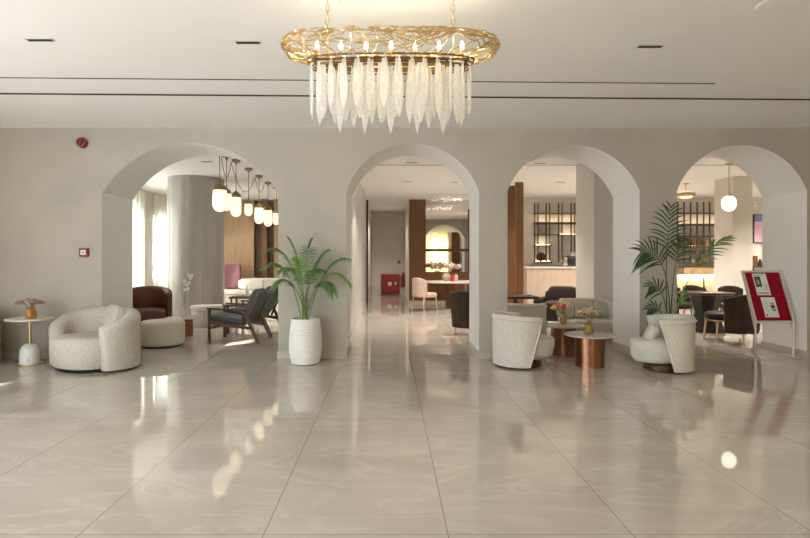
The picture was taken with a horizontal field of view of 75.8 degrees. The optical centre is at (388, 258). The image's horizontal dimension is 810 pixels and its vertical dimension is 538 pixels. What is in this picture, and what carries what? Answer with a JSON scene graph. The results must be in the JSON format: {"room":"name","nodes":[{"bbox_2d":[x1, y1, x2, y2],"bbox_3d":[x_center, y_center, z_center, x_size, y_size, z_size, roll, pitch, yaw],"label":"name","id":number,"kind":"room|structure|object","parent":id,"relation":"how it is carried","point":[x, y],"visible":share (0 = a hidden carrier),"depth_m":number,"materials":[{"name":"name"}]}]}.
{"room":"hotel lobby","nodes":[
{"label":"hotel lobby","id":0,"kind":"room"},
{"bbox_2d":[140,189,166,285],"bbox_3d":[-6.650,-0.217,8.800,0.300,3.234,24.200,0,0,0],"label":"wall","id":1,"kind":"structure","parent":0,"point":[149,196],"depth_m":14.11,"materials":[{"name":"paint"}]},
{"bbox_2d":[167,175,223,315],"bbox_3d":[-4.435,-0.217,11.950,1.240,3.234,1.240,0,0,0],"label":"column","id":2,"kind":"structure","parent":0,"point":[195,230],"depth_m":11.40,"materials":[{"name":"stone"}]},
{"bbox_2d":[351,182,370,333],"bbox_3d":[-1.026,-0.217,14.281,0.649,3.234,12.238,0,0,0],"label":"wall","id":3,"kind":"structure","parent":0,"point":[358,200],"depth_m":12.36,"materials":[{"name":"paint"}]},
{"bbox_2d":[366,200,367,303],"bbox_3d":[-0.676,-0.217,16.200,0.050,3.234,0.120,0,0,0],"label":"trim","id":4,"kind":"structure","parent":3,"relation":"attached to","point":[366,200],"depth_m":16.14,"materials":[{"name":"brown wood"}]},
{"bbox_2d":[371,212,404,294],"bbox_3d":[-0.039,-0.217,20.500,1.724,3.234,0.200,0,0,0],"label":"wall","id":5,"kind":"structure","parent":0,"point":[388,225],"depth_m":20.40,"materials":[{"name":"paint"}]},
{"bbox_2d":[372,236,381,294],"bbox_3d":[-0.481,0.250,20.380,0.400,2.300,0.040,0,0,0],"label":"door","id":6,"kind":"structure","parent":5,"relation":"in","point":[376,240],"depth_m":20.36,"materials":[{"name":"paint"}]},
{"bbox_2d":[381,274,398,292],"bbox_3d":[0.051,0.961,20.288,0.706,0.745,0.225,0,0,0],"label":"cabinet","id":7,"kind":"object","parent":5,"relation":"attached to","point":[389,282],"visible":1,"depth_m":20.18,"materials":[{"name":"red metal"}]},
{"bbox_2d":[0,295,809,537],"bbox_3d":[2.750,1.500,8.800,19.100,0.200,24.200,0,0,0],"label":"floor","id":8,"kind":"structure","parent":0,"point":[412,434],"depth_m":3.97,"materials":[{"name":"tile"}]},
{"bbox_2d":[3,316,54,366],"bbox_3d":[-4.784,1.094,6.930,0.572,0.612,0.572,0,0,0],"label":"side table","id":9,"kind":"object","parent":8,"relation":"on","point":[29,353],"visible":0.98,"depth_m":6.84,"materials":[{"name":"white stone"}]},
{"bbox_2d":[25,307,36,318],"bbox_3d":[-4.771,0.718,6.930,0.132,0.140,0.132,0,0,0],"label":"vase","id":10,"kind":"object","parent":9,"relation":"on","point":[30,312],"visible":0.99,"depth_m":6.88,"materials":[{"name":"orange glass"}]},
{"bbox_2d":[15,298,44,307],"bbox_3d":[-4.753,0.613,6.920,0.324,0.197,0.302,0,0,25],"label":"dried flowers","id":11,"kind":"object","parent":10,"relation":"in","point":[30,301],"visible":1,"depth_m":6.87,"materials":[{"name":"plant"}]},
{"bbox_2d":[48,306,140,372],"bbox_3d":[-3.825,1.019,6.772,1.281,0.761,0.902,0,0,24],"label":"armchair","id":12,"kind":"object","parent":8,"relation":"on","point":[78,343],"visible":0.98,"depth_m":6.43,"materials":[{"name":"fabric"}]},
{"bbox_2d":[101,304,125,326],"bbox_3d":[-3.630,0.805,6.860,0.230,0.420,0.473,0,0,-43],"label":"throw pillow","id":13,"kind":"object","parent":12,"relation":"on","point":[113,312],"visible":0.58,"depth_m":6.76,"materials":[{"name":"fabric"}]},
{"bbox_2d":[133,190,144,286],"bbox_3d":[-6.380,-0.190,12.800,0.070,3.120,1.600,0,0,0],"label":"sheer curtain","id":14,"kind":"object","parent":8,"relation":"on","point":[139,199],"visible":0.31,"depth_m":13.23,"materials":[{"name":"white fabric"}]},
{"bbox_2d":[133,286,171,320],"bbox_3d":[-4.540,0.960,9.757,0.880,0.880,0.785,0,0,-20],"label":"leather armchair","id":15,"kind":"object","parent":8,"relation":"on","point":[152,302],"visible":0.52,"depth_m":9.90,"materials":[{"name":"brown leather"}]},
{"bbox_2d":[155,195,166,287],"bbox_3d":[-6.380,-0.190,14.725,0.070,3.120,1.150,0,0,0],"label":"sheer curtain","id":16,"kind":"object","parent":8,"relation":"on","point":[160,202],"visible":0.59,"depth_m":14.47,"materials":[{"name":"white fabric"}]},
{"bbox_2d":[141,318,184,348],"bbox_3d":[-3.666,1.196,8.420,0.688,0.408,0.688,0,0,0],"label":"pouf","id":17,"kind":"object","parent":8,"relation":"on","point":[167,332],"visible":0.9,"depth_m":8.14,"materials":[{"name":"fabric"}]},
{"bbox_2d":[166,315,201,336],"bbox_3d":[-3.745,1.232,9.500,0.640,0.336,0.640,0,0,0],"label":"coffee table","id":18,"kind":"object","parent":8,"relation":"on","point":[188,319],"visible":0.66,"depth_m":9.43,"materials":[{"name":"orange metal"}]},
{"bbox_2d":[190,304,230,327],"bbox_3d":[-3.721,1.180,10.850,0.847,0.440,0.493,0,0,0],"label":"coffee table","id":19,"kind":"object","parent":8,"relation":"on","point":[198,310],"visible":0.47,"depth_m":10.64,"materials":[{"name":"white stone"}]},
{"bbox_2d":[206,288,271,343],"bbox_3d":[-2.555,0.962,8.951,0.913,0.918,0.675,0,0,6],"label":"lounge chair","id":20,"kind":"object","parent":8,"relation":"on","point":[253,307],"visible":0.96,"depth_m":8.70,"materials":[{"name":"grey fabric"}]},
{"bbox_2d":[211,312,254,324],"bbox_3d":[-2.690,1.025,8.966,0.639,0.184,0.560,0,0,6],"label":"seat cushion","id":21,"kind":"object","parent":20,"relation":"on","point":[224,317],"depth_m":8.70,"materials":[{"name":"grey fabric"}]},
{"bbox_2d":[242,288,267,320],"bbox_3d":[-2.297,0.780,8.924,0.310,0.554,0.560,0,0,6],"label":"cushion","id":22,"kind":"object","parent":20,"relation":"on","point":[253,307],"depth_m":8.81,"materials":[{"name":"grey fabric"}]},
{"bbox_2d":[228,296,249,307],"bbox_3d":[-3.327,1.130,12.000,0.600,0.540,0.500,0,0,0],"label":"side table","id":23,"kind":"object","parent":8,"relation":"on","point":[231,298],"visible":0.27,"depth_m":11.78,"materials":[{"name":"brown wood"}]},
{"bbox_2d":[224,199,254,277],"bbox_3d":[-4.908,-0.217,16.030,1.508,3.234,0.060,0,0,0],"label":"wall panel","id":24,"kind":"object","parent":8,"relation":"on","point":[239,232],"depth_m":16.00,"materials":[{"name":"brown wood"}]},
{"bbox_2d":[224,278,277,307],"bbox_3d":[-4.140,0.990,15.410,2.500,0.820,1.020,0,0,0],"label":"banquette","id":25,"kind":"object","parent":8,"relation":"on","point":[267,281],"visible":0.04,"depth_m":14.95,"materials":[{"name":"grey fabric"}]},
{"bbox_2d":[224,264,241,288],"bbox_3d":[-4.679,0.510,15.550,0.500,0.742,0.301,0,0,2],"label":"cushion","id":26,"kind":"object","parent":25,"relation":"on","point":[232,272],"visible":0.89,"depth_m":15.48,"materials":[{"name":"fabric"}]},
{"bbox_2d":[238,279,263,288],"bbox_3d":[-4.057,0.740,15.300,0.750,0.300,0.160,0,0,0],"label":"cushion","id":27,"kind":"object","parent":25,"relation":"on","point":[252,283],"visible":0.88,"depth_m":15.22,"materials":[{"name":"beige fabric"}]},
{"bbox_2d":[225,286,277,334],"bbox_3d":[-2.546,0.962,9.952,0.913,0.918,0.675,0,0,10],"label":"lounge chair","id":28,"kind":"object","parent":8,"relation":"on","point":[273,297],"visible":0.48,"depth_m":9.85,"materials":[{"name":"brown wood"}]},
{"bbox_2d":[230,307,268,318],"bbox_3d":[-2.680,1.025,9.976,0.639,0.184,0.560,0,0,10],"label":"seat cushion","id":29,"kind":"object","parent":28,"relation":"on","point":[266,313],"depth_m":9.85,"materials":[{"name":"grey fabric"}]},
{"bbox_2d":[261,286,277,313],"bbox_3d":[-2.291,0.780,9.908,0.310,0.554,0.560,0,0,10],"label":"cushion","id":30,"kind":"object","parent":28,"relation":"on","point":[273,297],"depth_m":9.93,"materials":[{"name":"grey fabric"}]},
{"bbox_2d":[261,199,266,277],"bbox_3d":[-3.838,-0.217,16.030,0.169,3.234,0.060,0,0,0],"label":"trim","id":31,"kind":"structure","parent":8,"relation":"on","point":[263,201],"depth_m":16.00,"materials":[{"name":"brown wood"}]},
{"bbox_2d":[255,201,273,277],"bbox_3d":[-3.815,-0.200,16.110,0.677,3.200,0.160,0,0,0],"label":"wall panel","id":32,"kind":"object","parent":8,"relation":"on","point":[270,229],"visible":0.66,"depth_m":16.13,"materials":[{"name":"brown wood"}]},
{"bbox_2d":[274,199,277,277],"bbox_3d":[-3.400,-0.217,16.030,0.277,3.234,0.060,0,0,0],"label":"trim","id":33,"kind":"structure","parent":8,"relation":"on","point":[275,226],"depth_m":16.00,"materials":[{"name":"brown wood"}]},
{"bbox_2d":[258,236,351,364],"bbox_3d":[-1.129,0.549,6.906,1.295,1.702,0.689,0,0,0],"label":"potted palm","id":34,"kind":"object","parent":8,"relation":"on","point":[305,335],"visible":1,"depth_m":6.84,"materials":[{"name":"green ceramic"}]},
{"bbox_2d":[289,317,321,364],"bbox_3d":[-1.124,1.097,7.000,0.450,0.605,0.450,0,0,0],"label":"planter","id":35,"kind":"object","parent":8,"relation":"on","point":[305,335],"depth_m":6.82,"materials":[{"name":"white ceramic"}]},
{"bbox_2d":[412,278,437,311],"bbox_3d":[0.953,0.951,14.119,0.670,0.901,0.590,0,0,-38],"label":"dining chair","id":36,"kind":"object","parent":8,"relation":"on","point":[419,285],"visible":1,"depth_m":13.85,"materials":[{"name":"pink fabric"}]},
{"bbox_2d":[409,301,444,304],"bbox_3d":[1.907,1.340,16.000,2.587,0.120,0.040,0,0,0],"label":"baseboard","id":37,"kind":"structure","parent":8,"relation":"on","point":[410,302],"depth_m":15.98,"materials":[{"name":"stone"}]},
{"bbox_2d":[427,280,468,308],"bbox_3d":[1.920,1.015,14.900,1.840,0.770,1.200,0,0,0],"label":"dining table","id":38,"kind":"object","parent":8,"relation":"on","point":[461,285],"visible":0.39,"depth_m":14.65,"materials":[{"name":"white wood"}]},
{"bbox_2d":[442,273,449,280],"bbox_3d":[1.628,0.510,14.750,0.260,0.240,0.260,0,0,0],"label":"vase","id":39,"kind":"object","parent":38,"relation":"on","point":[446,276],"visible":0.93,"depth_m":14.66,"materials":[{"name":"pink ceramic"}]},
{"bbox_2d":[430,261,461,272],"bbox_3d":[1.634,0.265,14.813,0.878,0.394,0.738,0,0,23],"label":"flowers","id":40,"kind":"object","parent":39,"relation":"in","point":[439,265],"visible":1,"depth_m":14.69,"materials":[{"name":"plant"}]},
{"bbox_2d":[450,291,468,334],"bbox_3d":[1.473,0.991,9.606,0.715,0.821,0.651,0,0,25],"label":"dining chair","id":41,"kind":"object","parent":8,"relation":"on","point":[459,300],"visible":0.6,"depth_m":9.38,"materials":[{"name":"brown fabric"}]},
{"bbox_2d":[507,186,514,302],"bbox_3d":[3.035,-0.217,13.060,0.230,3.234,0.120,0,0,0],"label":"wood fin","id":42,"kind":"object","parent":8,"relation":"on","point":[511,191],"visible":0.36,"depth_m":13.00,"materials":[{"name":"brown wood"}]},
{"bbox_2d":[515,182,522,302],"bbox_3d":[3.118,-0.217,12.460,0.179,3.234,0.120,0,0,0],"label":"wood fin","id":43,"kind":"object","parent":8,"relation":"on","point":[518,185],"visible":0.64,"depth_m":12.40,"materials":[{"name":"brown wood"}]},
{"bbox_2d":[490,312,554,367],"bbox_3d":[1.763,1.055,6.868,0.838,0.690,0.759,0,0,-12],"label":"swivel chair","id":44,"kind":"object","parent":8,"relation":"on","point":[517,340],"visible":1,"depth_m":6.57,"materials":[{"name":"beige fabric"}]},
{"bbox_2d":[507,295,539,302],"bbox_3d":[2.371,1.050,9.925,0.830,0.700,0.650,0,0,0],"label":"bar table","id":45,"kind":"object","parent":8,"relation":"on","point":[515,298],"visible":0.2,"depth_m":9.71,"materials":[{"name":"black metal"}]},
{"bbox_2d":[507,303,547,334],"bbox_3d":[2.239,1.055,8.657,0.759,0.690,0.838,0,0,10],"label":"swivel chair","id":46,"kind":"object","parent":8,"relation":"on","point":[526,310],"visible":0.34,"depth_m":8.30,"materials":[{"name":"beige fabric"}]},
{"bbox_2d":[523,266,575,303],"bbox_3d":[5.545,0.805,14.400,3.646,1.190,0.680,0,0,0],"label":"bar counter","id":47,"kind":"object","parent":8,"relation":"on","point":[537,280],"depth_m":14.10,"materials":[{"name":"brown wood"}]},
{"bbox_2d":[523,266,575,267],"bbox_3d":[5.545,0.230,14.400,3.646,0.040,0.680,0,0,0],"label":"countertop","id":48,"kind":"structure","parent":47,"relation":"on","point":[523,266],"depth_m":14.06,"materials":[{"name":"white stone"}]},
{"bbox_2d":[561,252,575,266],"bbox_3d":[5.165,0.010,14.400,0.750,0.400,0.400,0,0,0],"label":"coffee machine","id":49,"kind":"object","parent":47,"relation":"on","point":[566,261],"visible":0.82,"depth_m":14.23,"materials":[{"name":"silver metal"}]},
{"bbox_2d":[533,286,575,322],"bbox_3d":[3.629,0.988,10.968,0.980,0.824,0.880,0,0,28],"label":"leather armchair","id":50,"kind":"object","parent":8,"relation":"on","point":[552,296],"visible":0.34,"depth_m":11.04,"materials":[{"name":"brown leather"}]},
{"bbox_2d":[544,300,558,309],"bbox_3d":[3.592,0.970,10.897,0.620,0.180,0.720,0,0,28],"label":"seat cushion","id":51,"kind":"object","parent":50,"relation":"on","point":[549,303],"depth_m":10.68,"materials":[{"name":"leather"}]},
{"bbox_2d":[548,286,575,300],"bbox_3d":[3.737,0.830,11.171,0.620,0.507,0.264,0,0,28],"label":"cushion","id":52,"kind":"object","parent":50,"relation":"on","point":[554,292],"depth_m":11.12,"materials":[{"name":"brown leather"}]},
{"bbox_2d":[542,322,584,355],"bbox_3d":[2.571,1.185,7.660,0.620,0.430,0.620,0,0,0],"label":"coffee table","id":53,"kind":"object","parent":8,"relation":"on","point":[564,345],"visible":0.87,"depth_m":7.50,"materials":[{"name":"orange metal"}]},
{"bbox_2d":[560,313,566,324],"bbox_3d":[2.571,0.882,7.660,0.099,0.175,0.099,0,0,0],"label":"vase","id":54,"kind":"object","parent":53,"relation":"on","point":[563,320],"visible":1,"depth_m":7.63,"materials":[{"name":"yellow glass"}]},
{"bbox_2d":[550,301,569,313],"bbox_3d":[2.545,0.748,7.646,0.337,0.246,0.259,0,0,-5],"label":"flowers","id":55,"kind":"object","parent":54,"relation":"in","point":[563,305],"visible":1,"depth_m":7.62,"materials":[{"name":"plant"}]},
{"bbox_2d":[558,298,612,333],"bbox_3d":[3.340,1.040,8.740,0.809,0.720,0.720,0,0,0],"label":"sofa","id":56,"kind":"object","parent":8,"relation":"on","point":[598,324],"visible":0.36,"depth_m":8.59,"materials":[{"name":"grey fabric"}]},
{"bbox_2d":[556,301,573,317],"bbox_3d":[2.986,0.860,8.820,0.280,0.283,0.169,0,0,7],"label":"cushion","id":57,"kind":"object","parent":56,"relation":"on","point":[569,312],"visible":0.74,"depth_m":8.75,"materials":[{"name":"grey fabric"}]},
{"bbox_2d":[573,301,593,317],"bbox_3d":[3.296,0.860,8.820,0.340,0.283,0.176,0,0,3],"label":"cushion","id":58,"kind":"object","parent":56,"relation":"on","point":[579,305],"visible":0.71,"depth_m":8.77,"materials":[{"name":"fabric"}]},
{"bbox_2d":[593,301,607,317],"bbox_3d":[3.597,0.860,8.820,0.220,0.283,0.169,0,0,-9],"label":"cushion","id":59,"kind":"object","parent":56,"relation":"on","point":[602,306],"visible":0.88,"depth_m":8.77,"materials":[{"name":"grey fabric"}]},
{"bbox_2d":[564,331,615,368],"bbox_3d":[2.630,1.192,6.820,0.640,0.415,0.640,0,0,0],"label":"coffee table","id":60,"kind":"object","parent":8,"relation":"on","point":[589,349],"visible":0.94,"depth_m":6.67,"materials":[{"name":"orange metal"}]},
{"bbox_2d":[584,323,593,334],"bbox_3d":[2.610,0.915,6.800,0.124,0.140,0.124,0,0,0],"label":"vase","id":61,"kind":"object","parent":60,"relation":"on","point":[588,329],"visible":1,"depth_m":6.76,"materials":[{"name":"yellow glass"}]},
{"bbox_2d":[575,307,602,323],"bbox_3d":[2.612,0.769,6.843,0.317,0.283,0.276,0,0,0],"label":"dried flowers","id":62,"kind":"object","parent":61,"relation":"in","point":[592,311],"visible":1,"depth_m":6.77,"materials":[{"name":"beige plant"}]},
{"bbox_2d":[629,314,696,372],"bbox_3d":[3.462,1.055,6.587,0.764,0.690,0.693,0,0,12],"label":"swivel chair","id":63,"kind":"object","parent":8,"relation":"on","point":[672,350],"visible":0.98,"depth_m":6.35,"materials":[{"name":"beige fabric"}]},
{"bbox_2d":[643,324,658,338],"bbox_3d":[3.347,0.945,6.640,0.161,0.218,0.270,0,0,13],"label":"throw pillow","id":64,"kind":"object","parent":63,"relation":"on","point":[651,332],"visible":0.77,"depth_m":6.53,"materials":[{"name":"beige fabric"}]},
{"bbox_2d":[628,201,736,314],"bbox_3d":[3.868,0.303,7.024,1.385,2.195,0.473,0,0,0],"label":"potted palm","id":65,"kind":"object","parent":8,"relation":"on","point":[641,260],"visible":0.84,"depth_m":7.02,"materials":[{"name":"green plant"}]},
{"bbox_2d":[677,287,692,315],"bbox_3d":[6.085,0.985,10.986,0.480,0.831,0.550,0,0,-20],"label":"dining chair","id":66,"kind":"object","parent":8,"relation":"on","point":[683,305],"visible":0.09,"depth_m":10.75,"materials":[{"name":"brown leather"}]},
{"bbox_2d":[683,285,701,314],"bbox_3d":[6.651,0.985,11.235,0.480,0.831,0.550,0,0,-5],"label":"dining chair","id":67,"kind":"object","parent":8,"relation":"on","point":[688,287],"visible":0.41,"depth_m":11.42,"materials":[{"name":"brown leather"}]},
{"bbox_2d":[677,267,713,301],"bbox_3d":[9.151,0.824,15.273,1.192,1.152,0.445,0,0,0],"label":"bar counter","id":68,"kind":"object","parent":8,"relation":"on","point":[681,271],"depth_m":15.08,"materials":[{"name":"beige stone"}]},
{"bbox_2d":[677,291,734,333],"bbox_3d":[6.149,1.020,10.100,0.920,0.760,0.840,0,0,0],"label":"dining table","id":69,"kind":"object","parent":8,"relation":"on","point":[701,302],"visible":0.79,"depth_m":9.89,"materials":[{"name":"brown wood"}]},
{"bbox_2d":[718,285,742,322],"bbox_3d":[7.234,0.985,10.986,0.480,0.831,0.550,0,0,25],"label":"dining chair","id":70,"kind":"object","parent":8,"relation":"on","point":[738,291],"visible":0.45,"depth_m":11.15,"materials":[{"name":"brown leather"}]},
{"bbox_2d":[703,294,759,342],"bbox_3d":[5.949,0.982,8.985,0.929,0.837,0.845,0,0,-38],"label":"dining chair","id":71,"kind":"object","parent":8,"relation":"on","point":[735,314],"visible":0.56,"depth_m":8.63,"materials":[{"name":"brown fabric"}]},
{"bbox_2d":[741,270,800,358],"bbox_3d":[5.485,0.784,7.488,0.564,1.231,0.417,0,0,0],"label":"notice board","id":72,"kind":"object","parent":8,"relation":"on","point":[774,277],"visible":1,"depth_m":7.50,"materials":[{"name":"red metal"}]},
{"bbox_2d":[752,274,770,294],"bbox_3d":[5.440,0.370,7.596,0.200,0.309,0.119,0,0,0],"label":"paper notice","id":73,"kind":"object","parent":72,"relation":"attached to","point":[760,280],"visible":1,"depth_m":7.59,"materials":[{"name":"white paper"}]},
{"bbox_2d":[760,297,779,316],"bbox_3d":[5.475,0.694,7.473,0.200,0.280,0.108,0,0,0],"label":"paper notice","id":74,"kind":"object","parent":72,"relation":"attached to","point":[769,304],"visible":1,"depth_m":7.47,"materials":[{"name":"white paper"}]},
{"bbox_2d":[0,0,809,211],"bbox_3d":[2.750,-1.959,8.800,19.100,0.250,24.200,0,0,0],"label":"ceiling","id":75,"kind":"structure","parent":0,"point":[746,53],"depth_m":5.06,"materials":[{"name":"paint"}]},
{"bbox_2d":[24,38,55,41],"bbox_3d":[-2.916,-1.839,4.345,0.226,0.029,0.056,0,0,0],"label":"recessed light","id":76,"kind":"object","parent":75,"relation":"in","point":[27,39],"visible":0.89,"depth_m":4.33,"materials":[{"name":"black metal"}]},
{"bbox_2d":[212,156,226,211],"bbox_3d":[-2.847,-1.312,8.750,0.236,1.043,0.236,0,0,0],"label":"pendant light","id":77,"kind":"object","parent":75,"relation":"hanging from","point":[219,197],"visible":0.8,"depth_m":8.66,"materials":[{"name":"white glass"}]},
{"bbox_2d":[222,156,231,210],"bbox_3d":[-2.859,-1.339,9.150,0.176,0.989,0.176,0,0,0],"label":"pendant light","id":78,"kind":"object","parent":75,"relation":"hanging from","point":[229,197],"visible":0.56,"depth_m":9.12,"materials":[{"name":"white glass"}]},
{"bbox_2d":[231,159,240,216],"bbox_3d":[-2.825,-1.305,9.600,0.190,1.059,0.190,0,0,0],"label":"pendant light","id":79,"kind":"object","parent":75,"relation":"hanging from","point":[236,197],"visible":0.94,"depth_m":9.53,"materials":[{"name":"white glass"}]},
{"bbox_2d":[244,167,252,215],"bbox_3d":[-2.837,-1.351,10.500,0.160,0.966,0.160,0,0,0],"label":"pendant light","id":80,"kind":"object","parent":75,"relation":"hanging from","point":[248,204],"visible":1,"depth_m":10.45,"materials":[{"name":"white glass"}]},
{"bbox_2d":[254,175,263,223],"bbox_3d":[-2.850,-1.301,11.400,0.193,1.067,0.193,0,0,0],"label":"pendant light","id":81,"kind":"object","parent":75,"relation":"hanging from","point":[258,214],"visible":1,"depth_m":11.33,"materials":[{"name":"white glass"}]},
{"bbox_2d":[264,182,271,225],"bbox_3d":[-2.885,-1.304,12.400,0.200,1.059,0.200,0,0,0],"label":"pendant light","id":82,"kind":"object","parent":75,"relation":"hanging from","point":[267,210],"visible":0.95,"depth_m":12.33,"materials":[{"name":"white glass"}]},
{"bbox_2d":[273,187,277,224],"bbox_3d":[-2.856,-1.349,13.200,0.178,0.971,0.178,0,0,0],"label":"pendant light","id":83,"kind":"object","parent":75,"relation":"hanging from","point":[275,212],"visible":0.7,"depth_m":13.13,"materials":[{"name":"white glass"}]},
{"bbox_2d":[296,0,340,9],"bbox_3d":[-0.501,-1.838,3.668,0.318,0.032,0.318,0,0,0],"label":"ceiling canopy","id":84,"kind":"object","parent":75,"relation":"attached to","point":[310,4],"visible":0.98,"depth_m":3.72,"materials":[{"name":"paint"}]},
{"bbox_2d":[0,77,714,83],"bbox_3d":[-1.522,-1.847,5.313,9.860,0.034,0.016,0,0,-1],"label":"trim","id":85,"kind":"structure","parent":75,"relation":"attached to","point":[0,77],"depth_m":5.33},
{"bbox_2d":[280,0,500,133],"bbox_3d":[0.010,-1.323,3.400,1.436,1.021,0.469,0,0,0],"label":"chandelier","id":86,"kind":"object","parent":75,"relation":"hanging from","point":[428,90],"visible":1,"depth_m":3.32,"materials":[{"name":"white glass"}]},
{"bbox_2d":[280,25,500,67],"bbox_3d":[0.010,-1.363,3.400,1.433,0.163,0.460,0,0,0],"label":"frame","id":87,"kind":"object","parent":86,"relation":"on","point":[291,54],"depth_m":3.27,"materials":[{"name":"gold metal"}]},
{"bbox_2d":[0,93,809,99],"bbox_3d":[0.550,-1.847,5.878,14.005,0.034,0.044,0,0,-1],"label":"trim","id":88,"kind":"structure","parent":75,"relation":"attached to","point":[0,93],"depth_m":5.86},
{"bbox_2d":[430,194,468,200],"bbox_3d":[1.747,-1.743,14.900,1.100,0.182,0.500,0,0,0],"label":"crystal ceiling light","id":89,"kind":"object","parent":75,"relation":"attached to","point":[431,195],"visible":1,"depth_m":14.77,"materials":[{"name":"glass"}]},
{"bbox_2d":[635,45,664,47],"bbox_3d":[2.247,-1.839,4.477,0.224,0.029,0.056,0,0,0],"label":"recessed light","id":90,"kind":"object","parent":75,"relation":"in","point":[638,46],"visible":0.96,"depth_m":4.47,"materials":[{"name":"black metal"}]},
{"bbox_2d":[677,183,695,198],"bbox_3d":[7.197,-1.654,12.600,0.400,0.360,0.400,0,0,0],"label":"ceiling light","id":91,"kind":"object","parent":75,"relation":"attached to","point":[685,194],"visible":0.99,"depth_m":12.49,"materials":[{"name":"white glass"}]},
{"bbox_2d":[721,163,736,210],"bbox_3d":[6.538,-1.376,10.000,0.245,0.917,0.245,0,0,0],"label":"globe pendant","id":92,"kind":"object","parent":75,"relation":"hanging from","point":[729,202],"visible":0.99,"depth_m":9.93,"materials":[{"name":"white glass"}]},
{"bbox_2d":[754,0,800,13],"bbox_3d":[2.791,-1.838,3.740,0.276,0.032,0.276,0,0,0],"label":"ceiling speaker","id":93,"kind":"object","parent":75,"relation":"attached to","point":[766,6],"visible":0.98,"depth_m":3.75,"materials":[{"name":"paint"}]},
{"bbox_2d":[0,128,809,350],"bbox_3d":[2.750,-0.217,7.715,18.500,3.234,0.870,0,0,0],"label":"wall","id":94,"kind":"structure","parent":0,"point":[59,197],"depth_m":7.28,"materials":[{"name":"paint"}]},
{"bbox_2d":[1,351,48,358],"bbox_3d":[-5.253,1.344,7.715,2.494,0.112,0.894,0,0,0],"label":"baseboard","id":95,"kind":"structure","parent":94,"relation":"attached to","point":[4,354],"depth_m":7.27,"materials":[{"name":"tile"}]},
{"bbox_2d":[76,137,87,147],"bbox_3d":[-4.284,-1.624,7.240,0.150,0.150,0.080,0,0,0],"label":"fire alarm","id":96,"kind":"object","parent":94,"relation":"attached to","point":[81,142],"visible":1,"depth_m":7.22,"materials":[{"name":"red plastic"}]},
{"bbox_2d":[79,248,88,256],"bbox_3d":[-4.256,-0.091,7.254,0.124,0.120,0.052,0,0,0],"label":"fire alarm","id":97,"kind":"object","parent":94,"relation":"attached to","point":[83,252],"visible":1,"depth_m":7.24,"materials":[{"name":"red plastic"}]},
{"bbox_2d":[277,341,351,358],"bbox_3d":[-1.072,1.344,7.715,0.979,0.112,0.894,0,0,0],"label":"baseboard","id":98,"kind":"structure","parent":94,"relation":"attached to","point":[280,354],"depth_m":7.27,"materials":[{"name":"tile"}]},
{"bbox_2d":[469,341,492,358],"bbox_3d":[1.460,1.344,7.715,0.423,0.112,0.894,0,0,0],"label":"baseboard","id":99,"kind":"structure","parent":94,"relation":"attached to","point":[479,354],"depth_m":7.27,"materials":[{"name":"tile"}]},
{"bbox_2d":[612,341,630,355],"bbox_3d":[3.770,1.344,7.715,0.548,0.112,0.894,0,0,0],"label":"baseboard","id":100,"kind":"structure","parent":94,"relation":"attached to","point":[622,348],"depth_m":7.82,"materials":[{"name":"tile"}]},
{"bbox_2d":[761,341,809,358],"bbox_3d":[8.920,1.344,7.715,6.160,0.112,0.894,0,0,0],"label":"baseboard","id":101,"kind":"structure","parent":94,"relation":"attached to","point":[804,354],"depth_m":7.66,"materials":[{"name":"tile"}]},
{"bbox_2d":[405,202,408,302],"bbox_3d":[0.723,-0.217,18.400,0.200,3.234,4.000,0,0,0],"label":"wall","id":102,"kind":"structure","parent":0,"point":[407,207],"depth_m":17.51,"materials":[{"name":"paint"}]},
{"bbox_2d":[576,163,612,301],"bbox_3d":[4.163,-0.217,9.645,1.073,3.234,0.890,0,0,0],"label":"wall pillar","id":103,"kind":"structure","parent":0,"point":[594,200],"depth_m":9.27,"materials":[{"name":"paint"}]},
{"bbox_2d":[523,197,761,290],"bbox_3d":[7.675,-0.217,15.600,8.650,3.234,0.200,0,0,0],"label":"wall","id":104,"kind":"structure","parent":0,"point":[528,202],"depth_m":15.50,"materials":[{"name":"paint"}]},
{"bbox_2d":[533,203,575,262],"bbox_3d":[5.146,-0.778,15.348,1.809,1.783,0.295,0,0,0],"label":"bar shelf","id":105,"kind":"object","parent":104,"relation":"attached to","point":[537,223],"visible":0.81,"depth_m":15.21,"materials":[{"name":"brown metal"}]},
{"bbox_2d":[677,202,713,263],"bbox_3d":[9.177,-0.766,15.348,1.499,1.800,0.295,0,0,0],"label":"bar shelf","id":106,"kind":"object","parent":104,"relation":"attached to","point":[683,213],"visible":0.53,"depth_m":15.20,"materials":[{"name":"brown metal"}]},
{"bbox_2d":[753,214,761,242],"bbox_3d":[10.999,-0.902,15.472,0.343,0.850,0.056,0,0,0],"label":"framed picture","id":107,"kind":"object","parent":104,"relation":"attached to","point":[757,218],"visible":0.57,"depth_m":15.45,"materials":[{"name":"black metal"}]},
{"bbox_2d":[714,176,752,309],"bbox_3d":[7.820,-0.217,11.825,0.440,3.234,0.650,0,0,0],"label":"wall pillar","id":108,"kind":"structure","parent":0,"point":[738,222],"depth_m":11.50,"materials":[{"name":"paint"}]},
{"bbox_3d":[2.112,-0.217,16.300,2.977,3.234,0.200,0,0,0],"label":"wall","id":109,"kind":"structure","parent":0,"visible":0},
{"bbox_2d":[409,199,425,300],"bbox_3d":[0.877,-0.217,16.110,0.507,3.234,0.180,0,0,0],"label":"column","id":110,"kind":"structure","parent":109,"relation":"attached to","point":[417,207],"depth_m":16.02,"materials":[{"name":"brown wood"}]},
{"bbox_2d":[426,200,468,300],"bbox_3d":[2.235,-0.225,16.145,2.210,3.209,0.090,0,0,0],"label":"wall mirror","id":111,"kind":"object","parent":109,"relation":"attached to","point":[447,222],"visible":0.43,"depth_m":16.15,"materials":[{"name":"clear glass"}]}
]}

